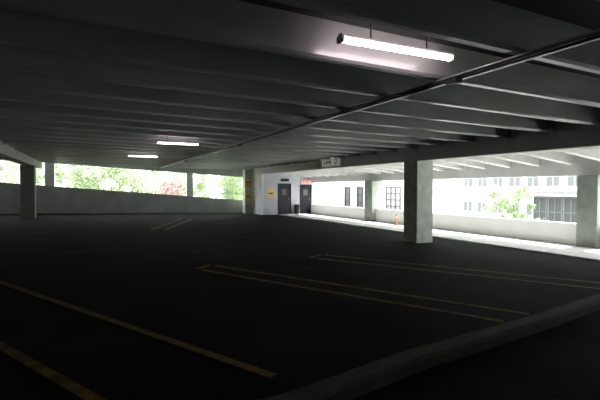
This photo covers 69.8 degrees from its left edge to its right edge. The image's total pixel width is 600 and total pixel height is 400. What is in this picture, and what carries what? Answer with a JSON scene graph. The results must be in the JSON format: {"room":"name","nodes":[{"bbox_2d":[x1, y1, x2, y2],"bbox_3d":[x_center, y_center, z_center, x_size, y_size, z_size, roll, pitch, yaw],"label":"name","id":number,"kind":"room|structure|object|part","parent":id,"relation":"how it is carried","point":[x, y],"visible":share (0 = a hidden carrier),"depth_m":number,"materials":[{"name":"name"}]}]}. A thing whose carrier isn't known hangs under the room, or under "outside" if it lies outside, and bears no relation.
{"room":"parking garage","nodes":[
{"label":"parking garage","id":0,"kind":"room"},
{"bbox_2d":[0,161,19,183],"bbox_3d":[-23.058,0.261,34.128,4.597,10.684,4.885,2,2,44],"label":"tree","id":1,"kind":"object","parent":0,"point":[2,166],"visible":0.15,"depth_m":33.47,"materials":[{"name":"green plant"}]},
{"bbox_2d":[0,163,70,186],"bbox_3d":[-18.508,0.926,29.961,4.441,9.587,5.020,0,2,-8],"label":"tree","id":2,"kind":"object","parent":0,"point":[40,174],"visible":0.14,"depth_m":29.73,"materials":[{"name":"green plant"}]},
{"bbox_2d":[55,165,104,189],"bbox_3d":[-18.666,0.503,36.119,4.367,10.089,4.640,-1,2,-17],"label":"tree","id":3,"kind":"object","parent":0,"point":[67,177],"visible":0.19,"depth_m":35.22,"materials":[{"name":"green plant"}]},
{"bbox_2d":[63,165,135,191],"bbox_3d":[-14.371,0.821,31.987,4.885,9.683,4.597,0,2,-3],"label":"tree","id":4,"kind":"object","parent":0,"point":[91,180],"visible":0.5,"depth_m":31.01,"materials":[{"name":"green plant"}]},
{"bbox_2d":[0,182,242,213],"bbox_3d":[-12.657,-0.085,26.239,19.700,2.794,0.250,-1,2,-25],"label":"wall","id":5,"kind":"structure","parent":0,"point":[49,199],"depth_m":26.48,"materials":[{"name":"paint"}]},
{"bbox_2d":[44,163,54,185],"bbox_3d":[-14.691,-1.499,25.236,0.500,1.432,0.200,-1,2,-25],"label":"concrete column","id":6,"kind":"structure","parent":5,"relation":"on","point":[49,167],"depth_m":25.16,"materials":[{"name":"white paint"}]},
{"bbox_2d":[42,162,242,176],"bbox_3d":[-12.657,-2.091,26.183,19.700,1.260,0.250,-1,2,-25],"label":"trim","id":7,"kind":"structure","parent":5,"relation":"attached to","point":[218,172],"depth_m":28.36,"materials":[{"name":"paint"}]},
{"bbox_2d":[186,173,192,195],"bbox_3d":[-7.378,-0.992,28.734,0.420,1.560,0.200,-1,2,-25],"label":"concrete column","id":8,"kind":"structure","parent":5,"relation":"on","point":[189,177],"depth_m":28.64,"materials":[{"name":"white paint"}]},
{"bbox_2d":[110,168,164,192],"bbox_3d":[-14.387,0.695,38.210,5.020,9.587,4.441,0,2,-5],"label":"tree","id":9,"kind":"object","parent":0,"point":[139,183],"visible":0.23,"depth_m":37.70,"materials":[{"name":"green plant"}]},
{"bbox_2d":[252,169,263,214],"bbox_3d":[-3.071,-0.716,29.293,0.150,3.393,2.950,-1,2,-25],"label":"wall","id":10,"kind":"structure","parent":0,"point":[257,180],"depth_m":28.58,"materials":[{"name":"white paint"}]},
{"bbox_2d":[264,173,315,214],"bbox_3d":[-0.663,-0.636,28.890,3.850,3.360,0.150,-1,2,-25],"label":"wall","id":11,"kind":"structure","parent":0,"point":[270,180],"depth_m":28.49,"materials":[{"name":"paint"}]},
{"bbox_2d":[267,188,273,197],"bbox_3d":[-1.912,-0.437,28.204,0.480,0.640,0.022,-1,2,-25],"label":"wall sign","id":12,"kind":"object","parent":11,"relation":"attached to","point":[270,191],"visible":1,"depth_m":28.18,"materials":[{"name":"yellow"}]},
{"bbox_2d":[278,183,290,213],"bbox_3d":[-1.057,-0.066,28.686,0.950,2.068,0.150,-1,2,-25],"label":"door","id":13,"kind":"structure","parent":11,"relation":"in","point":[284,189],"depth_m":28.67,"materials":[{"name":"paint"}]},
{"bbox_2d":[300,185,311,213],"bbox_3d":[0.365,-0.034,29.364,0.900,2.030,0.150,-1,2,-25],"label":"door","id":14,"kind":"structure","parent":11,"relation":"in","point":[305,190],"depth_m":29.36,"materials":[{"name":"paint"}]},
{"bbox_2d":[301,180,310,182],"bbox_3d":[0.408,-1.246,29.240,0.700,0.240,0.089,-1,2,-25],"label":"exit sign","id":15,"kind":"object","parent":11,"relation":"attached to","point":[302,181],"visible":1,"depth_m":29.20,"materials":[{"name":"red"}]},
{"bbox_2d":[311,155,599,181],"bbox_3d":[7.870,-1.365,14.957,0.400,1.135,32.300,-1,2,-25],"label":"ceiling beam","id":16,"kind":"structure","parent":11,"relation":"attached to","point":[581,166],"depth_m":15.60,"materials":[{"name":"white paint"}]},
{"bbox_2d":[0,213,599,399],"bbox_3d":[-3.338,1.421,11.358,23.700,0.774,35.300,-1,2,-25],"label":"floor","id":17,"kind":"structure","parent":0,"point":[112,265],"depth_m":5.71,"materials":[{"name":"asphalt"}]},
{"bbox_2d":[20,165,36,217],"bbox_3d":[-13.500,-0.409,21.369,0.600,2.634,0.600,-1,2,-25],"label":"concrete column","id":18,"kind":"structure","parent":17,"relation":"on","point":[27,172],"depth_m":21.11,"materials":[{"name":"paint"}]},
{"bbox_2d":[0,341,106,399],"bbox_3d":[-3.453,1.397,4.571,5.172,0.055,0.100,1,2,36],"label":"parking line","id":19,"kind":"object","parent":17,"relation":"on","point":[73,387],"visible":1,"depth_m":3.55,"materials":[{"name":"yellow paint"}]},
{"bbox_2d":[0,281,277,377],"bbox_3d":[-3.540,1.367,5.997,8.203,0.084,0.100,1,2,36],"label":"parking line","id":20,"kind":"object","parent":17,"relation":"on","point":[256,370],"visible":1,"depth_m":4.51,"materials":[{"name":"yellow paint"}]},
{"bbox_2d":[150,219,181,229],"bbox_3d":[-5.933,1.064,19.475,0.170,0.051,6.391,0,2,-5],"label":"parking line","id":21,"kind":"object","parent":17,"relation":"on","point":[178,219],"visible":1,"depth_m":18.61,"materials":[{"name":"yellow paint"}]},
{"bbox_2d":[164,219,191,229],"bbox_3d":[-5.439,1.071,19.599,0.170,0.051,6.391,0,2,-5],"label":"parking line","id":22,"kind":"object","parent":17,"relation":"on","point":[189,219],"visible":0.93,"depth_m":18.71,"materials":[{"name":"yellow paint"}]},
{"bbox_2d":[243,169,251,213],"bbox_3d":[-3.619,-0.737,29.502,0.500,3.333,0.500,-1,2,-25],"label":"concrete column","id":23,"kind":"structure","parent":17,"relation":"on","point":[247,174],"depth_m":29.29,"materials":[{"name":"paint"}]},
{"bbox_2d":[245,179,251,202],"bbox_3d":[-3.519,-0.591,29.248,0.480,1.650,0.042,-1,2,-25],"label":"notice sign","id":24,"kind":"object","parent":23,"relation":"attached to","point":[248,182],"visible":1,"depth_m":29.25,"materials":[{"name":"yellow"}]},
{"bbox_2d":[201,270,503,322],"bbox_3d":[0.306,1.422,6.795,5.330,0.059,0.110,1,2,35],"label":"parking line","id":25,"kind":"object","parent":17,"relation":"on","point":[287,284],"visible":1,"depth_m":6.29,"materials":[{"name":"yellow paint"}]},
{"bbox_2d":[215,265,528,314],"bbox_3d":[0.623,1.419,7.223,5.720,0.064,0.110,1,2,34],"label":"parking line","id":26,"kind":"object","parent":17,"relation":"on","point":[427,298],"visible":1,"depth_m":6.70,"materials":[{"name":"yellow paint"}]},
{"bbox_2d":[364,181,382,221],"bbox_3d":[3.932,0.084,23.038,0.680,2.212,0.700,-1,2,-25],"label":"concrete column","id":27,"kind":"structure","parent":17,"relation":"on","point":[373,189],"depth_m":22.75,"materials":[{"name":"grey paint"}]},
{"bbox_2d":[404,161,432,242],"bbox_3d":[3.819,0.063,13.898,0.660,2.602,0.640,-1,2,-25],"label":"concrete column","id":28,"kind":"structure","parent":17,"relation":"on","point":[418,175],"depth_m":13.64,"materials":[{"name":"paint"}]},
{"bbox_2d":[257,293,599,399],"bbox_3d":[2.272,1.450,4.731,9.255,0.322,0.426,-1,2,-35],"label":"concrete curb","id":29,"kind":"object","parent":17,"relation":"on","point":[352,384],"visible":0.97,"depth_m":3.89,"materials":[{"name":"grey concrete"}]},
{"bbox_2d":[278,214,599,261],"bbox_3d":[6.540,1.388,14.512,2.450,0.149,31.900,-1,2,-25],"label":"sidewalk","id":30,"kind":"structure","parent":17,"relation":"on","point":[566,250],"depth_m":14.37,"materials":[{"name":"concrete"}]},
{"bbox_2d":[294,204,298,213],"bbox_3d":[-0.212,0.616,28.780,0.380,0.650,0.380,-1,2,-25],"label":"trash bin","id":31,"kind":"object","parent":30,"relation":"on","point":[296,206],"visible":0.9,"depth_m":28.64,"materials":[{"name":"paint"}]},
{"bbox_2d":[317,258,599,288],"bbox_3d":[2.755,1.430,8.632,5.464,0.067,0.110,1,2,31],"label":"parking line","id":32,"kind":"object","parent":17,"relation":"on","point":[317,258],"visible":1,"depth_m":8.33,"materials":[{"name":"paint"}]},
{"bbox_2d":[327,255,599,282],"bbox_3d":[3.089,1.427,9.140,5.744,0.070,0.110,1,2,31],"label":"parking line","id":33,"kind":"object","parent":17,"relation":"on","point":[327,255],"visible":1,"depth_m":8.80,"materials":[{"name":"paint"}]},
{"bbox_2d":[576,175,599,248],"bbox_3d":[8.768,0.367,12.885,0.600,2.213,0.600,-1,2,-25],"label":"concrete column","id":34,"kind":"structure","parent":17,"relation":"on","point":[588,186],"depth_m":12.71,"materials":[{"name":"grey paint"}]},
{"bbox_3d":[10.440,0.451,0.000,0.620,2.602,0.600,-1,2,-25],"label":"concrete column","id":35,"kind":"structure","parent":17,"relation":"on","visible":0},
{"bbox_2d":[254,121,599,174],"bbox_3d":[4.210,-1.584,13.042,0.550,0.740,32.000,-1,2,-25],"label":"girder","id":36,"kind":"object","parent":35,"relation":"on","point":[566,136],"visible":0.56,"depth_m":11.29,"materials":[{"name":"paint"}]},
{"bbox_2d":[322,157,339,166],"bbox_3d":[1.296,-1.634,18.411,0.075,0.380,1.440,-1,2,-25],"label":"sign","id":37,"kind":"object","parent":36,"relation":"attached to","point":[333,161],"visible":0.98,"depth_m":18.27,"materials":[{"name":"beige metal"}]},
{"bbox_2d":[238,0,599,77],"bbox_3d":[-5.257,-2.210,10.342,19.450,0.639,35.300,-1,2,-25],"label":"ceiling","id":38,"kind":"structure","parent":0,"point":[583,13],"depth_m":4.29,"materials":[{"name":"concrete"}]},
{"bbox_2d":[41,161,242,169],"bbox_3d":[-9.257,-2.280,26.828,11.900,0.628,0.190,-1,2,-25],"label":"ceiling beam","id":39,"kind":"structure","parent":38,"relation":"attached to","point":[41,161],"depth_m":26.34,"materials":[{"name":"concrete"}]},
{"bbox_2d":[128,151,157,157],"bbox_3d":[-6.118,-1.949,16.754,1.120,0.550,0.090,-1,2,-25],"label":"fluorescent light","id":40,"kind":"object","parent":38,"relation":"hanging from","point":[135,155],"visible":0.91,"depth_m":16.72,"materials":[{"name":"white plastic"}]},
{"bbox_2d":[38,160,248,169],"bbox_3d":[-8.784,-2.253,25.836,11.900,0.628,0.190,-1,2,-25],"label":"ceiling beam","id":41,"kind":"structure","parent":38,"relation":"attached to","point":[38,160],"depth_m":25.34,"materials":[{"name":"concrete"}]},
{"bbox_2d":[36,159,253,168],"bbox_3d":[-8.311,-2.225,24.843,11.900,0.628,0.190,-1,2,-25],"label":"ceiling beam","id":42,"kind":"structure","parent":38,"relation":"attached to","point":[36,159],"depth_m":24.37,"materials":[{"name":"concrete"}]},
{"bbox_2d":[33,157,259,167],"bbox_3d":[-7.838,-2.197,23.850,11.900,0.628,0.190,-1,2,-25],"label":"ceiling beam","id":43,"kind":"structure","parent":38,"relation":"attached to","point":[33,157],"depth_m":23.31,"materials":[{"name":"concrete"}]},
{"bbox_2d":[30,156,266,166],"bbox_3d":[-7.365,-2.170,22.857,11.900,0.628,0.190,-1,2,-25],"label":"ceiling beam","id":44,"kind":"structure","parent":38,"relation":"attached to","point":[30,156],"depth_m":22.30,"materials":[{"name":"concrete"}]},
{"bbox_2d":[27,154,273,166],"bbox_3d":[-6.892,-2.142,21.865,11.900,0.628,0.190,-1,2,-25],"label":"ceiling beam","id":45,"kind":"structure","parent":38,"relation":"attached to","point":[27,154],"depth_m":21.32,"materials":[{"name":"concrete"}]},
{"bbox_2d":[23,152,280,165],"bbox_3d":[-6.419,-2.114,20.872,11.900,0.628,0.190,-1,2,-25],"label":"ceiling beam","id":46,"kind":"structure","parent":38,"relation":"attached to","point":[23,152],"depth_m":20.33,"materials":[{"name":"concrete"}]},
{"bbox_2d":[19,150,289,164],"bbox_3d":[-5.946,-2.086,19.879,11.900,0.628,0.190,-1,2,-25],"label":"ceiling beam","id":47,"kind":"structure","parent":38,"relation":"attached to","point":[19,150],"depth_m":19.34,"materials":[{"name":"concrete"}]},
{"bbox_2d":[14,148,298,163],"bbox_3d":[-5.473,-2.059,18.886,11.900,0.628,0.190,-1,2,-25],"label":"ceiling beam","id":48,"kind":"structure","parent":38,"relation":"attached to","point":[30,149],"depth_m":18.25,"materials":[{"name":"concrete"}]},
{"bbox_2d":[9,145,307,161],"bbox_3d":[-5.000,-2.031,17.894,11.900,0.628,0.190,-1,2,-25],"label":"ceiling beam","id":49,"kind":"structure","parent":38,"relation":"attached to","point":[13,146],"depth_m":17.23,"materials":[{"name":"concrete"}]},
{"bbox_2d":[3,142,318,160],"bbox_3d":[-4.527,-2.003,16.901,11.900,0.628,0.190,-1,2,-25],"label":"ceiling beam","id":50,"kind":"structure","parent":38,"relation":"attached to","point":[4,143],"depth_m":16.21,"materials":[{"name":"concrete"}]},
{"bbox_2d":[0,138,329,159],"bbox_3d":[-4.054,-1.976,15.908,11.900,0.628,0.190,-1,2,-25],"label":"ceiling beam","id":51,"kind":"structure","parent":38,"relation":"attached to","point":[1,139],"depth_m":15.24,"materials":[{"name":"concrete"}]},
{"bbox_2d":[0,134,344,157],"bbox_3d":[-3.581,-1.948,14.915,11.900,0.628,0.190,-1,2,-25],"label":"ceiling beam","id":52,"kind":"structure","parent":38,"relation":"attached to","point":[1,135],"depth_m":14.25,"materials":[{"name":"concrete"}]},
{"bbox_2d":[156,136,198,145],"bbox_3d":[-3.392,-1.811,11.962,1.170,0.542,0.090,-1,2,-25],"label":"fluorescent light","id":53,"kind":"object","parent":38,"relation":"hanging from","point":[157,142],"visible":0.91,"depth_m":11.92,"materials":[{"name":"white plastic"}]},
{"bbox_2d":[158,142,197,144],"bbox_3d":[-3.392,-1.565,11.969,1.110,0.036,0.080,-1,2,-25],"label":"diffuser","id":54,"kind":"object","parent":53,"relation":"attached to","point":[180,143],"depth_m":11.97,"materials":[{"name":"white plastic"}]},
{"bbox_2d":[0,130,359,155],"bbox_3d":[-3.108,-1.920,13.922,11.900,0.628,0.190,-1,2,-25],"label":"ceiling beam","id":55,"kind":"structure","parent":38,"relation":"attached to","point":[3,132],"depth_m":13.10,"materials":[{"name":"concrete"}]},
{"bbox_2d":[0,125,376,153],"bbox_3d":[-2.635,-1.892,12.930,11.900,0.628,0.190,-1,2,-25],"label":"ceiling beam","id":56,"kind":"structure","parent":38,"relation":"attached to","point":[2,127],"depth_m":12.31,"materials":[{"name":"concrete"}]},
{"bbox_2d":[0,118,396,151],"bbox_3d":[-2.163,-1.865,11.937,11.900,0.628,0.190,-1,2,-25],"label":"ceiling beam","id":57,"kind":"structure","parent":38,"relation":"attached to","point":[13,122],"depth_m":11.33,"materials":[{"name":"concrete"}]},
{"bbox_2d":[0,111,418,148],"bbox_3d":[-1.690,-1.837,10.944,11.900,0.628,0.190,-1,2,-25],"label":"ceiling beam","id":58,"kind":"structure","parent":38,"relation":"attached to","point":[3,114],"depth_m":10.34,"materials":[{"name":"concrete"}]},
{"bbox_2d":[0,101,444,145],"bbox_3d":[-1.217,-1.809,9.951,11.900,0.628,0.190,-1,2,-25],"label":"ceiling beam","id":59,"kind":"structure","parent":38,"relation":"attached to","point":[4,105],"depth_m":9.35,"materials":[{"name":"concrete"}]},
{"bbox_2d":[0,88,474,142],"bbox_3d":[-0.744,-1.782,8.959,11.900,0.628,0.190,-1,2,-25],"label":"ceiling beam","id":60,"kind":"structure","parent":38,"relation":"attached to","point":[12,95],"depth_m":8.34,"materials":[{"name":"concrete"}]},
{"bbox_2d":[0,71,510,137],"bbox_3d":[-0.271,-1.754,7.966,11.900,0.628,0.190,-1,2,-25],"label":"ceiling beam","id":61,"kind":"structure","parent":38,"relation":"attached to","point":[9,80],"depth_m":7.33,"materials":[{"name":"concrete"}]},
{"bbox_2d":[0,46,554,132],"bbox_3d":[0.202,-1.726,6.973,11.900,0.628,0.190,-1,2,-25],"label":"ceiling beam","id":62,"kind":"structure","parent":38,"relation":"attached to","point":[12,59],"depth_m":6.31,"materials":[{"name":"concrete"}]},
{"bbox_2d":[0,0,599,107],"bbox_3d":[1.148,-1.671,4.988,11.900,0.628,0.190,-1,2,-25],"label":"ceiling beam","id":63,"kind":"structure","parent":38,"relation":"attached to","point":[235,23],"depth_m":4.33,"materials":[{"name":"concrete"}]},
{"bbox_2d":[0,8,599,126],"bbox_3d":[0.675,-1.698,5.981,11.900,0.628,0.190,-1,2,-25],"label":"ceiling beam","id":64,"kind":"structure","parent":38,"relation":"attached to","point":[18,29],"depth_m":5.25,"materials":[{"name":"concrete"}]},
{"bbox_2d":[336,23,455,61],"bbox_3d":[1.045,-1.701,4.506,1.480,0.314,0.100,-1,2,-25],"label":"fluorescent light","id":65,"kind":"object","parent":38,"relation":"hanging from","point":[345,38],"visible":0.94,"depth_m":4.44,"materials":[{"name":"white plastic"}]},
{"bbox_2d":[342,37,452,60],"bbox_3d":[1.045,-1.576,4.509,1.420,0.052,0.090,-1,2,-25],"label":"diffuser","id":66,"kind":"object","parent":65,"relation":"attached to","point":[359,41],"depth_m":4.46,"materials":[{"name":"white plastic"}]},
{"bbox_2d":[267,0,599,73],"bbox_3d":[1.621,-1.643,3.995,11.900,0.628,0.190,-1,2,-25],"label":"ceiling beam","id":67,"kind":"structure","parent":38,"relation":"attached to","point":[485,24],"depth_m":3.91,"materials":[{"name":"concrete"}]},
{"bbox_2d":[311,204,575,244],"bbox_3d":[7.802,1.193,14.996,0.250,1.022,32.300,-1,2,-25],"label":"wall","id":68,"kind":"structure","parent":0,"point":[537,230],"depth_m":16.35,"materials":[{"name":"paint"}]},
{"bbox_3d":[5.532,-2.114,15.485,4.450,0.339,35.300,-1,2,-25],"label":"ceiling","id":69,"kind":"structure","parent":0,"visible":0},
{"bbox_2d":[285,173,312,177],"bbox_3d":[-0.794,-1.948,28.431,3.650,0.884,0.190,-1,2,-25],"label":"ceiling beam","id":70,"kind":"structure","parent":69,"relation":"attached to","point":[285,173],"depth_m":28.76,"materials":[{"name":"paint"}]},
{"bbox_2d":[290,172,320,176],"bbox_3d":[-0.321,-1.920,27.439,3.650,0.884,0.190,-1,2,-25],"label":"ceiling beam","id":71,"kind":"structure","parent":69,"relation":"attached to","point":[290,172],"depth_m":27.70,"materials":[{"name":"paint"}]},
{"bbox_2d":[300,171,328,176],"bbox_3d":[0.151,-1.893,26.446,3.650,0.884,0.190,-1,2,-25],"label":"ceiling beam","id":72,"kind":"structure","parent":69,"relation":"attached to","point":[303,171],"depth_m":26.76,"materials":[{"name":"paint"}]},
{"bbox_2d":[305,171,337,175],"bbox_3d":[0.625,-1.865,25.453,3.650,0.884,0.190,-1,2,-25],"label":"ceiling beam","id":73,"kind":"structure","parent":69,"relation":"attached to","point":[305,171],"depth_m":25.73,"materials":[{"name":"paint"}]},
{"bbox_2d":[316,170,346,175],"bbox_3d":[1.097,-1.837,24.460,3.650,0.884,0.190,-1,2,-25],"label":"ceiling beam","id":74,"kind":"structure","parent":69,"relation":"attached to","point":[324,171],"depth_m":24.77,"materials":[{"name":"paint"}]},
{"bbox_2d":[325,169,357,174],"bbox_3d":[1.570,-1.809,23.467,3.650,0.884,0.190,-1,2,-25],"label":"ceiling beam","id":75,"kind":"structure","parent":69,"relation":"attached to","point":[332,170],"depth_m":23.76,"materials":[{"name":"paint"}]},
{"bbox_2d":[334,168,368,174],"bbox_3d":[2.043,-1.782,22.475,3.650,0.884,0.190,-1,2,-25],"label":"ceiling beam","id":76,"kind":"structure","parent":69,"relation":"attached to","point":[341,169],"depth_m":22.80,"materials":[{"name":"paint"}]},
{"bbox_2d":[344,167,380,173],"bbox_3d":[2.516,-1.754,21.482,3.650,0.884,0.190,-1,2,-25],"label":"ceiling beam","id":77,"kind":"structure","parent":69,"relation":"attached to","point":[353,168],"depth_m":21.80,"materials":[{"name":"paint"}]},
{"bbox_2d":[356,166,394,173],"bbox_3d":[2.989,-1.726,20.489,3.650,0.884,0.190,-1,2,-25],"label":"ceiling beam","id":78,"kind":"structure","parent":69,"relation":"attached to","point":[366,167],"depth_m":20.80,"materials":[{"name":"paint"}]},
{"bbox_2d":[370,165,403,171],"bbox_3d":[3.462,-1.698,19.496,3.650,0.884,0.190,-1,2,-25],"label":"ceiling beam","id":79,"kind":"structure","parent":69,"relation":"attached to","point":[379,166],"depth_m":19.75,"materials":[{"name":"paint"}]},
{"bbox_2d":[386,164,403,168],"bbox_3d":[3.935,-1.671,18.504,3.650,0.884,0.190,-1,2,-25],"label":"ceiling beam","id":80,"kind":"structure","parent":69,"relation":"attached to","point":[391,165],"depth_m":18.57,"materials":[{"name":"paint"}]},
{"bbox_2d":[433,165,443,170],"bbox_3d":[4.408,-1.643,17.511,3.650,0.884,0.190,-1,2,-25],"label":"ceiling beam","id":81,"kind":"structure","parent":69,"relation":"attached to","point":[438,168],"depth_m":18.12,"materials":[{"name":"paint"}]},
{"bbox_2d":[433,161,463,169],"bbox_3d":[4.881,-1.615,16.518,3.650,0.884,0.190,-1,2,-25],"label":"ceiling beam","id":82,"kind":"structure","parent":69,"relation":"attached to","point":[436,163],"depth_m":16.91,"materials":[{"name":"paint"}]},
{"bbox_2d":[442,159,485,168],"bbox_3d":[5.354,-1.588,15.525,3.650,0.884,0.190,-1,2,-25],"label":"ceiling beam","id":83,"kind":"structure","parent":69,"relation":"attached to","point":[464,162],"depth_m":15.87,"materials":[{"name":"paint"}]},
{"bbox_2d":[466,157,511,167],"bbox_3d":[5.827,-1.560,14.533,3.650,0.884,0.190,-1,2,-25],"label":"ceiling beam","id":84,"kind":"structure","parent":69,"relation":"attached to","point":[488,160],"depth_m":14.88,"materials":[{"name":"paint"}]},
{"bbox_2d":[492,154,540,166],"bbox_3d":[6.300,-1.532,13.540,3.650,0.884,0.190,-1,2,-25],"label":"ceiling beam","id":85,"kind":"structure","parent":69,"relation":"attached to","point":[520,158],"depth_m":13.90,"materials":[{"name":"paint"}]},
{"bbox_2d":[523,151,573,164],"bbox_3d":[6.772,-1.505,12.547,3.650,0.884,0.190,-1,2,-25],"label":"ceiling beam","id":86,"kind":"structure","parent":69,"relation":"attached to","point":[557,156],"depth_m":12.93,"materials":[{"name":"paint"}]},
{"bbox_2d":[560,148,599,160],"bbox_3d":[7.245,-1.477,11.554,3.650,0.884,0.190,-1,2,-25],"label":"ceiling beam","id":87,"kind":"structure","parent":69,"relation":"attached to","point":[594,153],"depth_m":11.80,"materials":[{"name":"paint"}]},
{"bbox_3d":[4.314,0.075,-4.757,23.700,4.364,0.300,-1,2,-25],"label":"wall","id":88,"kind":"structure","parent":0,"visible":0},
{"bbox_2d":[0,141,41,167],"bbox_3d":[-7.651,-1.738,9.044,0.500,0.710,34.990,-1,2,-25],"label":"girder","id":89,"kind":"object","parent":88,"relation":"attached to","point":[8,153],"visible":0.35,"depth_m":17.12,"materials":[{"name":"paint"}]},
{"bbox_3d":[2.567,-1.588,2.009,11.900,0.628,0.190,-1,2,-25],"label":"ceiling beam","id":90,"kind":"structure","parent":0,"visible":0},
{"bbox_2d":[160,29,599,167],"bbox_3d":[-1.421,-1.642,11.992,0.220,0.023,34.950,-1,2,-25],"label":"band","id":91,"kind":"object","parent":90,"relation":"attached to","point":[595,32],"visible":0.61,"depth_m":5.00,"materials":[{"name":"metal"}]},
{"bbox_2d":[162,34,599,167],"bbox_3d":[-1.511,-1.601,12.088,0.120,0.061,34.500,-1,2,-25],"label":"conduit","id":92,"kind":"object","parent":90,"relation":"attached to","point":[455,80],"visible":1,"depth_m":5.04,"materials":[{"name":"metal"}]},
{"label":"outside","id":93,"kind":"structure","parent":0,"visible":0},
{"bbox_3d":[-8.169,5.520,40.584,260.000,0.200,240.000,-1,2,-25],"label":"floor","id":94,"kind":"structure","parent":93,"visible":0},
{"bbox_2d":[150,174,185,195],"bbox_3d":[-8.998,1.930,30.374,2.786,7.556,2.805,1,2,37],"label":"tree","id":95,"kind":"object","parent":94,"relation":"on","point":[167,183],"visible":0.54,"depth_m":29.87,"materials":[{"name":"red plant"}]},
{"bbox_2d":[146,171,199,196],"bbox_3d":[-10.280,1.297,34.556,4.441,8.587,5.020,0,2,-8],"label":"tree","id":96,"kind":"object","parent":94,"relation":"on","point":[169,175],"visible":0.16,"depth_m":34.27,"materials":[{"name":"green plant"}]},
{"bbox_2d":[171,172,215,197],"bbox_3d":[-10.363,0.875,40.808,4.597,9.083,4.885,0,2,0],"label":"tree","id":97,"kind":"object","parent":94,"relation":"on","point":[202,185],"visible":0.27,"depth_m":39.74,"materials":[{"name":"green plant"}]},
{"bbox_2d":[208,176,242,199],"bbox_3d":[-5.941,1.272,37.215,4.367,8.488,4.640,1,2,26],"label":"tree","id":98,"kind":"object","parent":94,"relation":"on","point":[230,183],"visible":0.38,"depth_m":35.90,"materials":[{"name":"green plant"}]},
{"bbox_2d":[211,175,242,199],"bbox_3d":[-6.298,1.004,43.255,4.640,8.688,4.367,1,2,29],"label":"tree","id":99,"kind":"object","parent":94,"relation":"on","point":[216,185],"visible":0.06,"depth_m":42.42,"materials":[{"name":"green plant"}]},
{"bbox_2d":[316,179,457,213],"bbox_3d":[4.693,1.459,31.971,4.080,8.400,14.400,-1,2,-25],"label":"neighbour wing","id":100,"kind":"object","parent":94,"relation":"on","point":[351,194],"visible":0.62,"depth_m":26.25},
{"bbox_2d":[482,184,546,220],"bbox_3d":[17.659,2.115,35.876,4.158,6.878,4.528,0,2,-6],"label":"tree","id":101,"kind":"object","parent":94,"relation":"on","point":[516,195],"visible":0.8,"depth_m":35.80,"materials":[{"name":"green plant"}]},
{"bbox_2d":[457,176,576,219],"bbox_3d":[34.259,-4.176,43.904,12.300,19.000,90.000,-1,2,-25],"label":"apartment building","id":102,"kind":"structure","parent":94,"relation":"on","point":[472,194],"depth_m":51.79,"materials":[{"name":"white concrete"}]},
{"bbox_3d":[28.842,-0.366,41.430,0.300,0.280,90.000,-1,2,-25],"label":"cornice","id":103,"kind":"part","parent":102,"relation":"part of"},
{"bbox_2d":[533,191,576,222],"bbox_3d":[24.878,2.373,37.734,6.700,6.250,6.200,-1,2,-25],"label":"annex building","id":104,"kind":"structure","parent":94,"relation":"on","point":[556,206],"depth_m":37.17,"materials":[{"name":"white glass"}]}
]}

